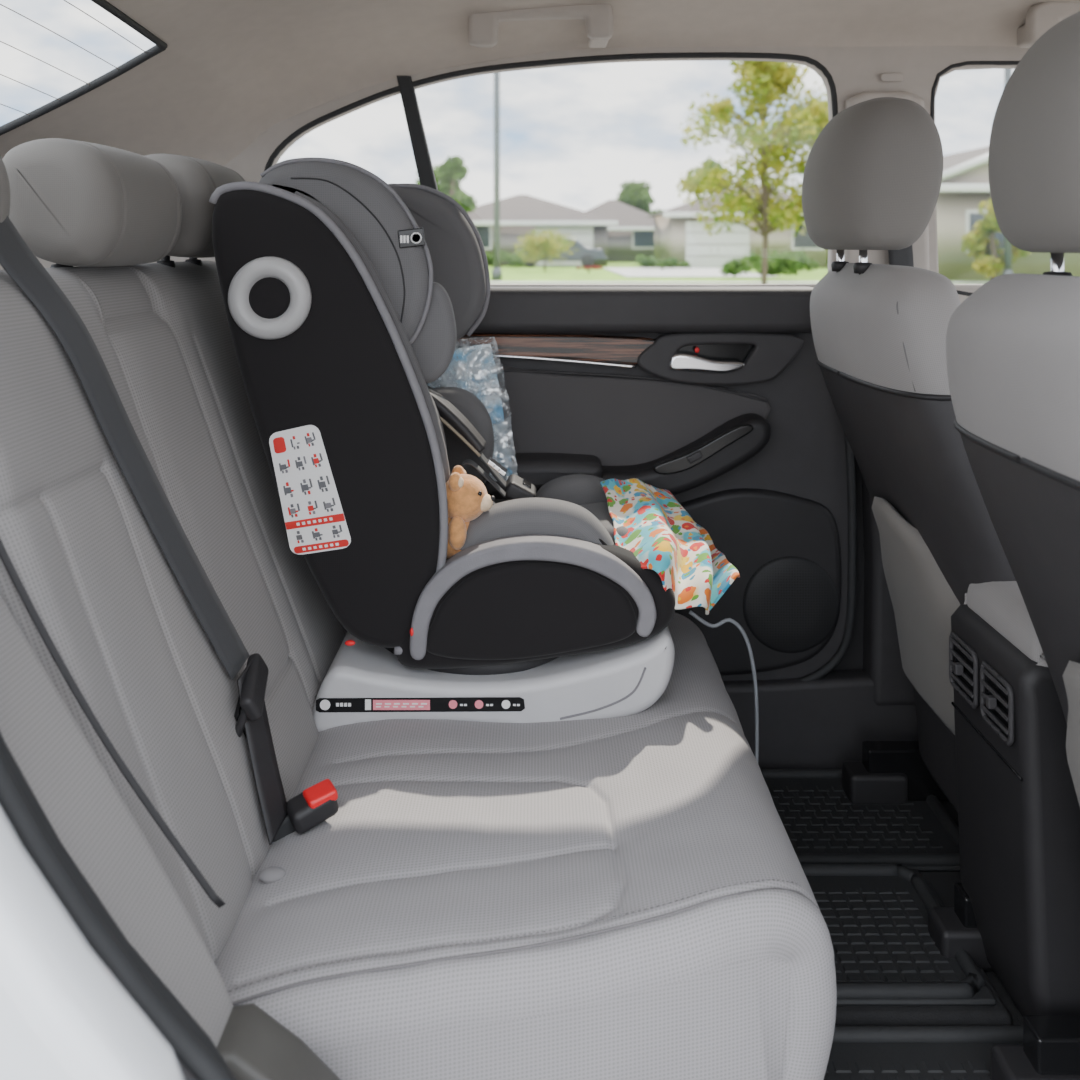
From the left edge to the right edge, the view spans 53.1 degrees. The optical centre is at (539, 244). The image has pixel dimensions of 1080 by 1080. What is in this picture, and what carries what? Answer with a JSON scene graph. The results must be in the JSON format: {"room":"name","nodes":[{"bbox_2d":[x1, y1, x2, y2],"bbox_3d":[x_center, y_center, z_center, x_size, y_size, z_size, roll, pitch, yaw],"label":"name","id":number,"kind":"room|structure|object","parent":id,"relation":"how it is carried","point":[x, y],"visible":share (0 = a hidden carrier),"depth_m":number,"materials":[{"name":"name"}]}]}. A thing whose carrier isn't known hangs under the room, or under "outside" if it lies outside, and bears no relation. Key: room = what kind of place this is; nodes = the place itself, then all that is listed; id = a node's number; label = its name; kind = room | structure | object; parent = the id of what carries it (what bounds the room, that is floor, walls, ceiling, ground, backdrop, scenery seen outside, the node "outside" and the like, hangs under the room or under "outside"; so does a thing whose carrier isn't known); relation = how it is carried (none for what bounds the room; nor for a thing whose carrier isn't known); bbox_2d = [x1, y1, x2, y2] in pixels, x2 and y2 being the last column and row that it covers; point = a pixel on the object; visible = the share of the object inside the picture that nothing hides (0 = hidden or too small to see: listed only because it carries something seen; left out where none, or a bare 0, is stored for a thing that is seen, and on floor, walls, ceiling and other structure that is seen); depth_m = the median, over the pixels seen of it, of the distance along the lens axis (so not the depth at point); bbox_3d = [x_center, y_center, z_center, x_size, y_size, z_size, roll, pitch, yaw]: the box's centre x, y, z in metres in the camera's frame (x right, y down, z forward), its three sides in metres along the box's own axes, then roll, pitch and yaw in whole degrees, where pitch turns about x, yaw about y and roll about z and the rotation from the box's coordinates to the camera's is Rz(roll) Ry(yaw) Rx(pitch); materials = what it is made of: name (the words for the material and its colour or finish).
{"room":"vehicle interior","nodes":[
{"label":"vehicle interior","id":0,"kind":"room"},
{"bbox_2d":[0,806,185,1079],"bbox_3d":[-0.322,0.335,0.620,0.285,0.525,0.060,0,0,0],"label":"panel","id":1,"kind":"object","parent":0,"point":[64,1015],"depth_m":0.60,"materials":[{"name":"white paint"}]},
{"bbox_2d":[0,751,233,1079],"bbox_3d":[-0.293,0.369,0.672,0.292,0.438,0.018,0,0,0],"label":"seal","id":2,"kind":"object","parent":1,"relation":"attached to","point":[187,1047],"visible":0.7,"depth_m":0.67,"materials":[{"name":"rubber"}]},
{"bbox_2d":[177,1058,197,1079],"bbox_3d":[-0.295,0.367,0.655,0.277,0.427,0.010,0,0,0],"label":"door seal inner lip","id":3,"kind":"object","parent":2,"relation":"attached to","point":[188,1075],"depth_m":0.65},
{"bbox_2d":[0,731,235,1079],"bbox_3d":[-0.335,0.351,0.695,0.337,0.517,0.030,0,0,0],"label":"door frame","id":4,"kind":"structure","parent":1,"relation":"attached to","point":[150,975],"depth_m":0.70,"materials":[{"name":"plastic"}]},
{"bbox_2d":[0,0,1079,165],"bbox_3d":[0.150,-0.160,1.660,2.900,0.500,0.361,0,0,0],"label":"ceiling","id":5,"kind":"structure","parent":0,"point":[249,68],"depth_m":1.75,"materials":[{"name":"fabric"}]},
{"bbox_2d":[468,4,613,47],"bbox_3d":[0.001,-0.357,1.762,0.232,0.076,0.095,0,0,0],"label":"handle","id":6,"kind":"object","parent":5,"relation":"attached to","point":[599,19],"visible":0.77,"depth_m":1.72,"materials":[{"name":"beige plastic"}]},
{"bbox_2d":[1017,2,1079,47],"bbox_3d":[0.901,-0.357,1.762,0.241,0.076,0.095,0,0,0],"label":"handle","id":7,"kind":"object","parent":5,"relation":"attached to","point":[1041,17],"visible":0.63,"depth_m":1.72,"materials":[{"name":"beige plastic"}]},
{"bbox_3d":[-0.912,-0.119,1.025,0.777,0.359,1.051,0,0,0],"label":"window","id":8,"kind":"structure","parent":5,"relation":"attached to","visible":0},
{"bbox_2d":[0,0,166,135],"bbox_3d":[-0.910,-0.117,1.026,0.784,0.370,1.053,0,0,0],"label":"window","id":9,"kind":"structure","parent":8,"relation":"attached to","point":[160,46],"depth_m":1.51,"materials":[{"name":"glass"}]},
{"bbox_2d":[832,456,864,670],"bbox_3d":[0.175,0.500,1.860,2.854,0.804,0.030,0,0,0],"label":"lower side structure","id":10,"kind":"object","parent":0,"point":[853,659],"visible":0.02,"depth_m":1.84,"materials":[{"name":"black plastic"}]},
{"bbox_2d":[472,333,847,680],"bbox_3d":[0.059,0.436,1.822,0.930,0.628,0.020,0,0,0],"label":"door","id":11,"kind":"structure","parent":10,"relation":"attached to","point":[804,455],"depth_m":1.81,"materials":[{"name":"black plastic"}]},
{"bbox_2d":[456,334,655,363],"bbox_3d":[0.003,0.173,1.795,0.392,0.050,0.020,0,0,0],"label":"wood trim","id":12,"kind":"structure","parent":11,"relation":"attached to","point":[599,348],"depth_m":1.78,"materials":[{"name":"brown wood"}]},
{"bbox_2d":[493,354,635,368],"bbox_3d":[-0.003,0.191,1.786,0.324,0.028,0.006,0,0,0],"label":"chrome strip","id":13,"kind":"object","parent":11,"relation":"attached to","point":[494,355],"visible":0.73,"depth_m":1.78,"materials":[{"name":"silver metal"}]},
{"bbox_2d":[495,364,770,465],"bbox_3d":[0.094,0.303,1.806,0.583,0.217,0.022,0,0,0],"label":"insert","id":14,"kind":"object","parent":11,"relation":"attached to","point":[619,421],"visible":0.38,"depth_m":1.79,"materials":[{"name":"fabric"}]},
{"bbox_2d":[498,369,767,402],"bbox_3d":[0.106,0.233,1.795,0.544,0.059,0.004,0,0,0],"label":"insert stitch","id":15,"kind":"object","parent":14,"relation":"attached to","point":[500,370],"visible":0.84,"depth_m":1.79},
{"bbox_2d":[473,286,813,332],"bbox_3d":[0.035,0.108,1.805,0.870,0.075,0.080,0,0,0],"label":"window ledge","id":16,"kind":"object","parent":11,"relation":"attached to","point":[511,309],"depth_m":1.76,"materials":[{"name":"black plastic"}]},
{"bbox_2d":[601,353,840,674],"bbox_3d":[0.184,0.460,1.782,0.640,0.565,0.095,0,0,0],"label":"door trim","id":17,"kind":"structure","parent":11,"relation":"attached to","point":[752,527],"depth_m":1.80,"materials":[{"name":"black plastic"}]},
{"bbox_2d":[484,453,602,491],"bbox_3d":[-0.041,0.379,1.770,0.284,0.068,0.100,0,0,0],"label":"armrest","id":18,"kind":"object","parent":17,"relation":"attached to","point":[537,468],"visible":0.3,"depth_m":1.72,"materials":[{"name":"black leather"}]},
{"bbox_2d":[653,424,752,473],"bbox_3d":[0.262,0.328,1.736,0.160,0.080,0.028,0,0,0],"label":"switch plate","id":19,"kind":"object","parent":17,"relation":"attached to","point":[679,463],"depth_m":1.73,"materials":[{"name":"black plastic"}]},
{"bbox_2d":[637,333,802,384],"bbox_3d":[0.298,0.188,1.790,0.275,0.088,0.022,0,0,0],"label":"handle bezel","id":20,"kind":"object","parent":17,"relation":"attached to","point":[771,353],"visible":0.89,"depth_m":1.78,"materials":[{"name":"black plastic"}]},
{"bbox_2d":[677,344,753,361],"bbox_3d":[0.287,0.186,1.806,0.149,0.053,0.004,0,0,0],"label":"well","id":21,"kind":"object","parent":20,"relation":"attached to","point":[730,352],"visible":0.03,"depth_m":1.80,"materials":[{"name":"black plastic"}]},
{"bbox_2d":[743,556,839,652],"bbox_3d":[0.418,0.598,1.796,0.164,0.164,0.010,0,0,0],"label":"speaker grille","id":22,"kind":"object","parent":17,"relation":"attached to","point":[791,604],"visible":1,"depth_m":1.79,"materials":[{"name":"black plastic"}]},
{"bbox_2d":[723,670,917,768],"bbox_3d":[0.560,0.816,1.815,1.055,0.198,0.050,0,0,0],"label":"sill cover","id":23,"kind":"structure","parent":10,"relation":"attached to","point":[823,723],"depth_m":1.79,"materials":[{"name":"black plastic"}]},
{"bbox_2d":[796,432,855,680],"bbox_3d":[0.356,0.450,1.805,0.346,0.621,0.014,0,0,0],"label":"seal","id":24,"kind":"object","parent":10,"relation":"attached to","point":[842,650],"depth_m":1.80,"materials":[{"name":"black rubber"}]},
{"bbox_2d":[861,473,914,705],"bbox_3d":[0.622,0.423,1.817,0.172,0.688,0.065,0,0,0],"label":"b-pillar","id":25,"kind":"structure","parent":10,"relation":"attached to","point":[882,662],"depth_m":1.79,"materials":[{"name":"black plastic"}]},
{"bbox_2d":[888,245,913,266],"bbox_3d":[0.598,0.035,1.788,0.070,0.510,0.025,0,0,0],"label":"belt","id":26,"kind":"object","parent":25,"relation":"attached to","point":[903,257],"visible":0.06,"depth_m":1.79,"materials":[{"name":"black fabric"}]},
{"bbox_2d":[880,73,903,81],"bbox_3d":[0.596,-0.284,1.830,0.039,0.014,0.004,0,0,0],"label":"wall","id":27,"kind":"structure","parent":0,"point":[885,77],"depth_m":1.83,"materials":[{"name":"beige plastic"}]},
{"bbox_2d":[397,76,437,189],"bbox_3d":[-0.190,-0.105,1.845,0.107,0.364,0.030,0,0,0],"label":"bar","id":28,"kind":"object","parent":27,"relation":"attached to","point":[422,157],"visible":0.49,"depth_m":1.83,"materials":[{"name":"rubber"}]},
{"bbox_2d":[0,46,1028,302],"bbox_3d":[0.172,-0.120,1.852,2.868,0.452,0.030,0,0,0],"label":"trim","id":29,"kind":"structure","parent":27,"relation":"attached to","point":[853,70],"depth_m":1.84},
{"bbox_2d":[264,52,837,285],"bbox_3d":[0.022,-0.120,1.840,1.003,0.419,0.010,0,0,0],"label":"window gasket","id":30,"kind":"structure","parent":27,"relation":"in","point":[811,61],"depth_m":1.84,"materials":[{"name":"rubber"}]},
{"bbox_2d":[844,91,928,269],"bbox_3d":[0.585,-0.092,1.831,0.145,0.335,0.038,0,0,0],"label":"trim","id":31,"kind":"structure","parent":27,"relation":"attached to","point":[921,246],"depth_m":1.81,"materials":[{"name":"beige plastic"}]},
{"bbox_2d":[930,61,1019,295],"bbox_3d":[1.095,-0.102,1.840,0.972,0.427,0.009,0,0,0],"label":"trim","id":32,"kind":"structure","parent":27,"relation":"in","point":[948,68],"depth_m":1.84,"materials":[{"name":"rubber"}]},
{"bbox_2d":[919,801,1022,1024],"bbox_3d":[0.775,0.896,1.240,2.250,0.048,1.240,0,0,0],"label":"floor","id":33,"kind":"structure","parent":0,"point":[943,883],"depth_m":1.46,"materials":[{"name":"black carpet"}]},
{"bbox_2d":[760,769,959,871],"bbox_3d":[0.415,0.863,1.635,0.410,0.019,0.270,0,0,0],"label":"floor mat","id":34,"kind":"object","parent":33,"relation":"on","point":[820,822],"visible":0.48,"depth_m":1.60,"materials":[{"name":"rubber"}]},
{"bbox_2d":[689,611,758,761],"bbox_3d":[0.283,0.700,1.660,0.107,0.276,0.006,0,0,0],"label":"charging cable","id":35,"kind":"object","parent":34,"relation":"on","point":[693,614],"visible":0.87,"depth_m":1.66,"materials":[{"name":"grey plastic"}]},
{"bbox_2d":[802,97,1015,969],"bbox_3d":[0.759,0.334,1.505,0.766,1.068,0.500,0,0,0],"label":"seat","id":36,"kind":"object","parent":33,"relation":"on","point":[872,177],"visible":0.66,"depth_m":1.39,"materials":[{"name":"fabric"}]},
{"bbox_2d":[823,1025,1022,1079],"bbox_3d":[0.435,0.863,0.925,0.450,0.019,0.530,0,0,0],"label":"floor mat","id":37,"kind":"object","parent":33,"relation":"on","point":[858,1052],"visible":0.43,"depth_m":1.16,"materials":[{"name":"rubber"}]},
{"bbox_2d":[835,876,1012,1024],"bbox_3d":[0.355,0.879,1.340,0.350,0.042,0.280,0,0,0],"label":"tunnel","id":38,"kind":"object","parent":33,"relation":"on","point":[998,1014],"visible":0.16,"depth_m":1.21,"materials":[{"name":"carpet"}]},
{"bbox_2d":[801,864,995,1005],"bbox_3d":[0.362,0.849,1.345,0.305,0.019,0.260,0,0,0],"label":"floor mat","id":39,"kind":"object","parent":38,"relation":"on","point":[875,916],"visible":0.54,"depth_m":1.31,"materials":[{"name":"rubber"}]},
{"bbox_2d":[946,11,1079,1079],"bbox_3d":[0.755,0.332,0.895,0.738,1.072,0.500,0,0,0],"label":"seat","id":40,"kind":"object","parent":33,"relation":"on","point":[1013,345],"visible":1,"depth_m":0.91,"materials":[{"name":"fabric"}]},
{"bbox_2d":[949,581,1079,1017],"bbox_3d":[0.895,0.634,1.230,0.810,0.492,0.210,0,0,0],"label":"console","id":41,"kind":"object","parent":33,"relation":"on","point":[1019,808],"visible":0.89,"depth_m":1.16,"materials":[{"name":"black plastic"}]},
{"bbox_2d":[949,631,1014,745],"bbox_3d":[0.502,0.502,1.232,0.024,0.066,0.173,0,0,0],"label":"vent","id":42,"kind":"object","parent":41,"relation":"attached to","point":[978,679],"depth_m":1.22,"materials":[{"name":"black plastic"}]},
{"bbox_3d":[-0.075,0.880,1.350,0.530,0.040,0.860,0,0,0],"label":"floor","id":43,"kind":"structure","parent":0,"visible":0},
{"bbox_2d":[0,138,836,1079],"bbox_3d":[-0.182,0.364,1.240,0.916,0.979,1.079,0,0,0],"label":"seat","id":44,"kind":"object","parent":43,"relation":"on","point":[630,897],"visible":0.8,"depth_m":1.00,"materials":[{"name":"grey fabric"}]},
{"bbox_2d":[0,540,224,907],"bbox_3d":[-0.400,0.235,0.849,0.305,0.572,0.006,0,0,0],"label":"belt","id":45,"kind":"object","parent":44,"relation":"attached to","point":[110,748],"visible":1,"depth_m":0.85,"materials":[{"name":"black fabric"}]},
{"bbox_2d":[0,216,286,844],"bbox_3d":[-0.401,0.272,1.056,0.305,0.656,0.102,0,0,-33],"label":"belt","id":46,"kind":"object","parent":44,"relation":"on","point":[17,259],"visible":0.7,"depth_m":1.09,"materials":[{"name":"black fabric"}]},
{"bbox_2d":[259,866,285,882],"bbox_3d":[-0.258,0.607,1.040,0.026,0.012,0.021,0,0,0],"label":"anchor","id":47,"kind":"object","parent":44,"relation":"on","point":[271,874],"visible":1,"depth_m":1.03,"materials":[{"name":"grey plastic"}]},
{"bbox_2d":[217,1003,340,1079],"bbox_3d":[-0.206,0.643,0.790,0.140,0.144,0.060,0,0,0],"label":"trim","id":48,"kind":"structure","parent":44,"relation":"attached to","point":[253,1045],"depth_m":0.79,"materials":[{"name":"grey plastic"}]},
{"bbox_2d":[273,779,337,841],"bbox_3d":[-0.250,0.592,1.125,0.079,0.058,0.049,0,0,0],"label":"seat belt buckle","id":49,"kind":"object","parent":44,"relation":"on","point":[317,803],"depth_m":1.11,"materials":[{"name":"black plastic"}]},
{"bbox_2d":[209,157,675,731],"bbox_3d":[-0.124,0.253,1.561,0.597,0.739,0.408,0,0,0],"label":"seat","id":50,"kind":"object","parent":44,"relation":"on","point":[347,292],"visible":0.94,"depth_m":1.37,"materials":[{"name":"black"}]},
{"bbox_2d":[446,465,494,558],"bbox_3d":[-0.104,0.356,1.426,0.076,0.121,0.064,0,0,-26],"label":"teddy bear","id":51,"kind":"object","parent":50,"relation":"on","point":[468,497],"visible":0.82,"depth_m":1.40},
{"bbox_2d":[428,337,517,480],"bbox_3d":[-0.117,0.260,1.699,0.168,0.229,0.045,0,0,0],"label":"plastic bag","id":52,"kind":"object","parent":50,"relation":"in","point":[473,369],"visible":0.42,"depth_m":1.70,"materials":[{"name":"blue plastic"}]},
{"bbox_2d":[600,478,739,614],"bbox_3d":[0.179,0.417,1.529,0.177,0.135,0.322,0,0,0],"label":"blanket","id":53,"kind":"object","parent":50,"relation":"on","point":[662,535],"visible":0.93,"depth_m":1.46,"materials":[{"name":"multicoloured fabric"}]},
{"bbox_2d":[215,613,836,1079],"bbox_3d":[-0.022,0.720,1.302,0.594,0.266,0.955,0,0,0],"label":"seat cushion","id":54,"kind":"object","parent":44,"relation":"on","point":[630,897],"depth_m":0.98,"materials":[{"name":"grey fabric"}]},
{"label":"outside","id":55,"kind":"structure","parent":0,"visible":0},
{"bbox_2d":[603,268,779,276],"bbox_3d":[5.450,1.065,43.000,5.100,0.030,14.000,0,0,0],"label":"driveway","id":56,"kind":"structure","parent":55,"point":[627,272],"depth_m":41.24,"materials":[{"name":"concrete"}]},
{"bbox_3d":[0.538,-0.350,1.180,2.123,0.251,1.360,0,0,0],"label":"roof skin","id":57,"kind":"structure","parent":0,"visible":0},
{"bbox_2d":[106,0,255,42],"bbox_3d":[0.538,-0.355,1.026,2.123,0.152,0.953,0,0,0],"label":"headliner","id":58,"kind":"object","parent":57,"relation":"attached to","point":[167,20],"visible":1,"depth_m":1.43,"materials":[{"name":"fabric"}]},
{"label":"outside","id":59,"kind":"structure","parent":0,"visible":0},
{"bbox_2d":[488,262,988,280],"bbox_3d":[0.000,1.183,119.500,320.000,0.195,201.000,0,0,0],"label":"lawn","id":60,"kind":"structure","parent":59,"point":[509,273],"depth_m":38.42,"materials":[{"name":"green plant"}]},
{"bbox_2d":[415,164,449,195],"bbox_3d":[-4.298,-1.220,45.984,2.451,4.606,2.952,0,0,0],"label":"tree","id":61,"kind":"object","parent":60,"relation":"on","point":[435,166],"visible":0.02,"depth_m":45.83,"materials":[{"name":"green plant"}]},
{"bbox_2d":[435,155,478,212],"bbox_3d":[-2.966,-0.959,35.968,1.825,4.084,1.648,0,0,-40],"label":"tree","id":62,"kind":"object","parent":60,"relation":"on","point":[449,173],"visible":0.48,"depth_m":35.82,"materials":[{"name":"green plant"}]},
{"bbox_2d":[492,72,501,280],"bbox_3d":[-0.415,-3.290,32.587,2.300,8.740,0.519,0,0,19],"label":"street lamp","id":63,"kind":"object","parent":60,"relation":"on","point":[496,272],"visible":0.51,"depth_m":32.91,"materials":[{"name":"metal"}]},
{"bbox_2d":[486,250,524,267],"bbox_3d":[-1.886,0.628,49.964,2.471,0.905,1.214,0,0,0],"label":"bush","id":64,"kind":"object","parent":60,"relation":"on","point":[515,260],"visible":0.59,"depth_m":49.77,"materials":[{"name":"green plant"}]},
{"bbox_2d":[485,226,606,265],"bbox_3d":[-1.000,-0.070,60.500,9.000,2.300,9.000,0,0,0],"label":"wall","id":65,"kind":"structure","parent":60,"relation":"on","point":[509,235],"depth_m":56.00,"materials":[{"name":"beige paint"}]},
{"bbox_2d":[476,226,489,247],"bbox_3d":[-3.250,-0.420,55.940,1.300,1.100,0.060,0,0,0],"label":"window pane","id":66,"kind":"structure","parent":65,"relation":"in","point":[484,231],"depth_m":55.90,"materials":[{"name":"teal glass"}]},
{"bbox_2d":[484,226,491,248],"bbox_3d":[-3.250,-0.420,55.980,1.500,1.300,0.080,0,0,0],"label":"window","id":67,"kind":"structure","parent":65,"relation":"in","point":[490,226],"depth_m":55.95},
{"bbox_2d":[468,195,614,220],"bbox_3d":[-1.000,-2.020,60.500,10.000,1.600,10.000,0,0,0],"label":"roof","id":68,"kind":"structure","parent":65,"relation":"on","point":[517,207],"depth_m":57.05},
{"bbox_2d":[473,221,617,225],"bbox_3d":[-1.000,-1.120,55.450,10.000,0.240,0.100,0,0,0],"label":"fascia","id":69,"kind":"object","parent":68,"relation":"attached to","point":[477,223],"visible":0.64,"depth_m":55.40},
{"bbox_2d":[535,226,592,265],"bbox_3d":[1.250,-0.020,55.970,3.000,2.200,0.100,0,0,0],"label":"garage door","id":70,"kind":"structure","parent":65,"relation":"in","point":[582,238],"depth_m":55.92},
{"bbox_2d":[536,233,591,233],"bbox_3d":[1.250,-0.585,55.915,2.900,0.030,0.030,0,0,0],"label":"groove","id":71,"kind":"object","parent":70,"relation":"attached to","point":[536,233],"visible":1,"depth_m":55.90,"materials":[{"name":"beige"}]},
{"bbox_2d":[514,229,577,271],"bbox_3d":[0.236,0.200,43.984,2.592,1.761,1.911,0,0,0],"label":"bush","id":72,"kind":"object","parent":60,"relation":"on","point":[540,245],"visible":1,"depth_m":43.72,"materials":[{"name":"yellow plant"}]},
{"bbox_2d":[510,238,607,266],"bbox_3d":[0.890,0.357,52.980,4.834,1.442,1.740,0,0,0],"label":"parked car","id":73,"kind":"object","parent":60,"relation":"on","point":[587,256],"visible":0.48,"depth_m":52.15,"materials":[{"name":"paint"}]},
{"bbox_2d":[577,265,602,272],"bbox_3d":[1.926,0.935,41.968,1.046,0.290,0.759,0,0,0],"label":"bush","id":74,"kind":"object","parent":60,"relation":"on","point":[595,266],"visible":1,"depth_m":41.98,"materials":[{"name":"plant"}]},
{"bbox_2d":[607,231,653,261],"bbox_3d":[4.800,-0.020,72.000,7.000,2.200,8.000,0,0,0],"label":"wall","id":75,"kind":"structure","parent":60,"relation":"on","point":[619,243],"depth_m":68.00,"materials":[{"name":"beige paint"}]},
{"bbox_2d":[585,200,653,226],"bbox_3d":[4.800,-2.070,72.000,8.000,1.900,9.000,0,0,0],"label":"roof","id":76,"kind":"structure","parent":75,"relation":"on","point":[626,215],"depth_m":69.49,"materials":[{"name":"grey"}]},
{"bbox_2d":[607,227,653,230],"bbox_3d":[4.800,-1.020,67.450,8.000,0.240,0.100,0,0,0],"label":"fascia","id":77,"kind":"object","parent":76,"relation":"attached to","point":[608,228],"visible":0.29,"depth_m":67.40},
{"bbox_2d":[632,231,653,248],"bbox_3d":[6.550,-0.420,67.980,1.500,1.300,0.080,0,0,0],"label":"window","id":78,"kind":"structure","parent":75,"relation":"in","point":[633,247],"depth_m":67.95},
{"bbox_2d":[634,231,653,246],"bbox_3d":[6.550,-0.420,67.940,1.300,1.100,0.060,0,0,0],"label":"window pane","id":79,"kind":"structure","parent":75,"relation":"in","point":[641,238],"depth_m":67.91,"materials":[{"name":"teal glass"}]},
{"bbox_2d":[615,180,663,214],"bbox_3d":[6.500,-1.706,73.983,3.452,5.576,4.358,0,0,36],"label":"tree","id":80,"kind":"object","parent":60,"relation":"on","point":[634,194],"visible":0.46,"depth_m":73.29,"materials":[{"name":"green plant"}]},
{"bbox_2d":[635,254,690,269],"bbox_3d":[5.237,0.733,45.971,2.390,0.694,0.979,0,0,0],"label":"bush","id":81,"kind":"object","parent":60,"relation":"on","point":[645,262],"visible":1,"depth_m":45.80,"materials":[{"name":"green plant"}]},
{"bbox_2d":[687,158,725,201],"bbox_3d":[10.318,-2.040,64.083,3.383,6.245,4.300,0,0,0],"label":"tree","id":82,"kind":"object","parent":60,"relation":"on","point":[714,161],"visible":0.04,"depth_m":63.55,"materials":[{"name":"green plant"}]},
{"bbox_2d":[654,215,827,267],"bbox_3d":[10.500,-0.220,55.000,8.500,2.600,8.000,0,0,0],"label":"wall","id":83,"kind":"structure","parent":60,"relation":"on","point":[669,232],"depth_m":51.00,"materials":[{"name":"beige paint"}]},
{"bbox_2d":[686,221,748,267],"bbox_3d":[8.375,-0.020,50.970,3.000,2.200,0.100,0,0,0],"label":"garage door","id":84,"kind":"structure","parent":83,"relation":"in","point":[698,256],"depth_m":50.91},
{"bbox_2d":[687,244,747,244],"bbox_3d":[8.375,-0.035,50.915,2.900,0.030,0.030,0,0,0],"label":"groove","id":85,"kind":"object","parent":84,"relation":"attached to","point":[687,244],"visible":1,"depth_m":50.90,"materials":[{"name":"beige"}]},
{"bbox_2d":[687,232,747,232],"bbox_3d":[8.375,-0.585,50.915,2.900,0.030,0.030,0,0,0],"label":"groove","id":86,"kind":"object","parent":84,"relation":"attached to","point":[687,232],"visible":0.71,"depth_m":50.90,"materials":[{"name":"beige"}]},
{"bbox_2d":[647,186,797,216],"bbox_3d":[10.500,-2.270,55.000,9.500,1.500,9.000,0,0,0],"label":"roof","id":87,"kind":"structure","parent":83,"relation":"on","point":[686,207],"depth_m":52.10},
{"bbox_2d":[663,212,802,216],"bbox_3d":[10.500,-1.420,50.450,9.500,0.240,0.100,0,0,0],"label":"fascia","id":88,"kind":"object","parent":87,"relation":"attached to","point":[665,214],"visible":0.36,"depth_m":50.39,"materials":[{"name":"white wood"}]},
{"bbox_2d":[794,224,819,247],"bbox_3d":[12.625,-0.420,50.940,1.300,1.100,0.060,0,0,0],"label":"window pane","id":89,"kind":"structure","parent":83,"relation":"in","point":[800,241],"depth_m":50.91,"materials":[{"name":"glass"}]},
{"bbox_2d":[791,222,823,249],"bbox_3d":[12.625,-0.420,50.980,1.500,1.300,0.080,0,0,0],"label":"window","id":90,"kind":"structure","parent":83,"relation":"in","point":[792,230],"depth_m":50.94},
{"bbox_2d":[676,61,828,283],"bbox_3d":[5.486,-2.056,26.829,4.380,6.277,3.667,0,0,-33],"label":"tree","id":91,"kind":"object","parent":60,"relation":"on","point":[810,120],"visible":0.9,"depth_m":26.55,"materials":[{"name":"green plant"}]},
{"bbox_2d":[719,251,809,277],"bbox_3d":[7.008,0.623,34.013,2.841,0.914,1.233,0,0,0],"label":"bush","id":92,"kind":"object","parent":60,"relation":"on","point":[775,266],"visible":0.87,"depth_m":33.83,"materials":[{"name":"green plant"}]},
{"bbox_2d":[742,249,827,273],"bbox_3d":[9.479,0.613,40.007,3.921,0.935,1.240,0,0,0],"label":"bush","id":93,"kind":"object","parent":60,"relation":"on","point":[753,257],"visible":0.28,"depth_m":39.93,"materials":[{"name":"green plant"}]},
{"bbox_2d":[936,192,1079,279],"bbox_3d":[15.500,-0.370,37.500,7.000,2.900,9.000,0,0,0],"label":"wall","id":94,"kind":"structure","parent":60,"relation":"on","point":[954,264],"depth_m":33.00,"materials":[{"name":"beige paint"}]},
{"bbox_2d":[943,146,988,170],"bbox_3d":[15.500,-2.620,37.500,8.000,1.600,10.000,0,0,0],"label":"roof","id":95,"kind":"structure","parent":94,"relation":"on","point":[952,160],"depth_m":36.66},
{"bbox_2d":[941,163,988,183],"bbox_3d":[15.500,-2.564,32.980,7.000,1.488,0.001,0,0,0],"label":"gable","id":96,"kind":"object","parent":95,"relation":"attached to","point":[979,175],"visible":0.02,"depth_m":32.98,"materials":[{"name":"beige paint"}]},
{"bbox_2d":[940,184,989,191],"bbox_3d":[15.500,-1.720,32.450,8.000,0.240,0.100,0,0,0],"label":"fascia","id":97,"kind":"object","parent":95,"relation":"attached to","point":[944,187],"depth_m":32.40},
{"bbox_2d":[942,153,988,180],"bbox_3d":[13.500,-2.620,32.500,4.104,1.860,0.280,0,0,0],"label":"bargeboard","id":98,"kind":"object","parent":95,"relation":"attached to","point":[982,160],"visible":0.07,"depth_m":32.43,"materials":[{"name":"white wood"}]},
{"bbox_2d":[965,210,1003,252],"bbox_3d":[13.750,-0.420,32.980,1.500,1.300,0.080,0,0,0],"label":"window","id":99,"kind":"structure","parent":94,"relation":"in","point":[967,212],"depth_m":32.94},
{"bbox_2d":[970,213,1003,248],"bbox_3d":[13.750,-0.420,32.940,1.300,1.100,0.060,0,0,0],"label":"window pane","id":100,"kind":"structure","parent":94,"relation":"in","point":[974,217],"depth_m":32.91,"materials":[{"name":"glass"}]},
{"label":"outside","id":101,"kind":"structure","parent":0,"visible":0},
{"bbox_2d":[490,281,987,283],"bbox_3d":[0.000,1.065,30.600,320.000,0.030,1.200,0,0,0],"label":"sidewalk","id":102,"kind":"structure","parent":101,"point":[491,282],"depth_m":30.24,"materials":[{"name":"concrete"}]},
{"bbox_2d":[960,198,1030,278],"bbox_3d":[12.843,-0.154,30.589,1.852,2.479,1.840,0,0,0],"label":"tree","id":103,"kind":"object","parent":102,"relation":"on","point":[989,256],"visible":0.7,"depth_m":30.43,"materials":[{"name":"green plant"}]},
{"bbox_2d":[1004,69,1011,87],"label":"street lamp","id":104,"kind":"object","parent":102,"relation":"on","point":[1007,72],"depth_m":29.94,"materials":[{"name":"metal"}]},
{"bbox_2d":[1002,236,1013,274],"label":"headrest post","id":105,"kind":"object","parent":102,"relation":"on","point":[1007,243],"depth_m":29.92,"materials":[{"name":"metal"}]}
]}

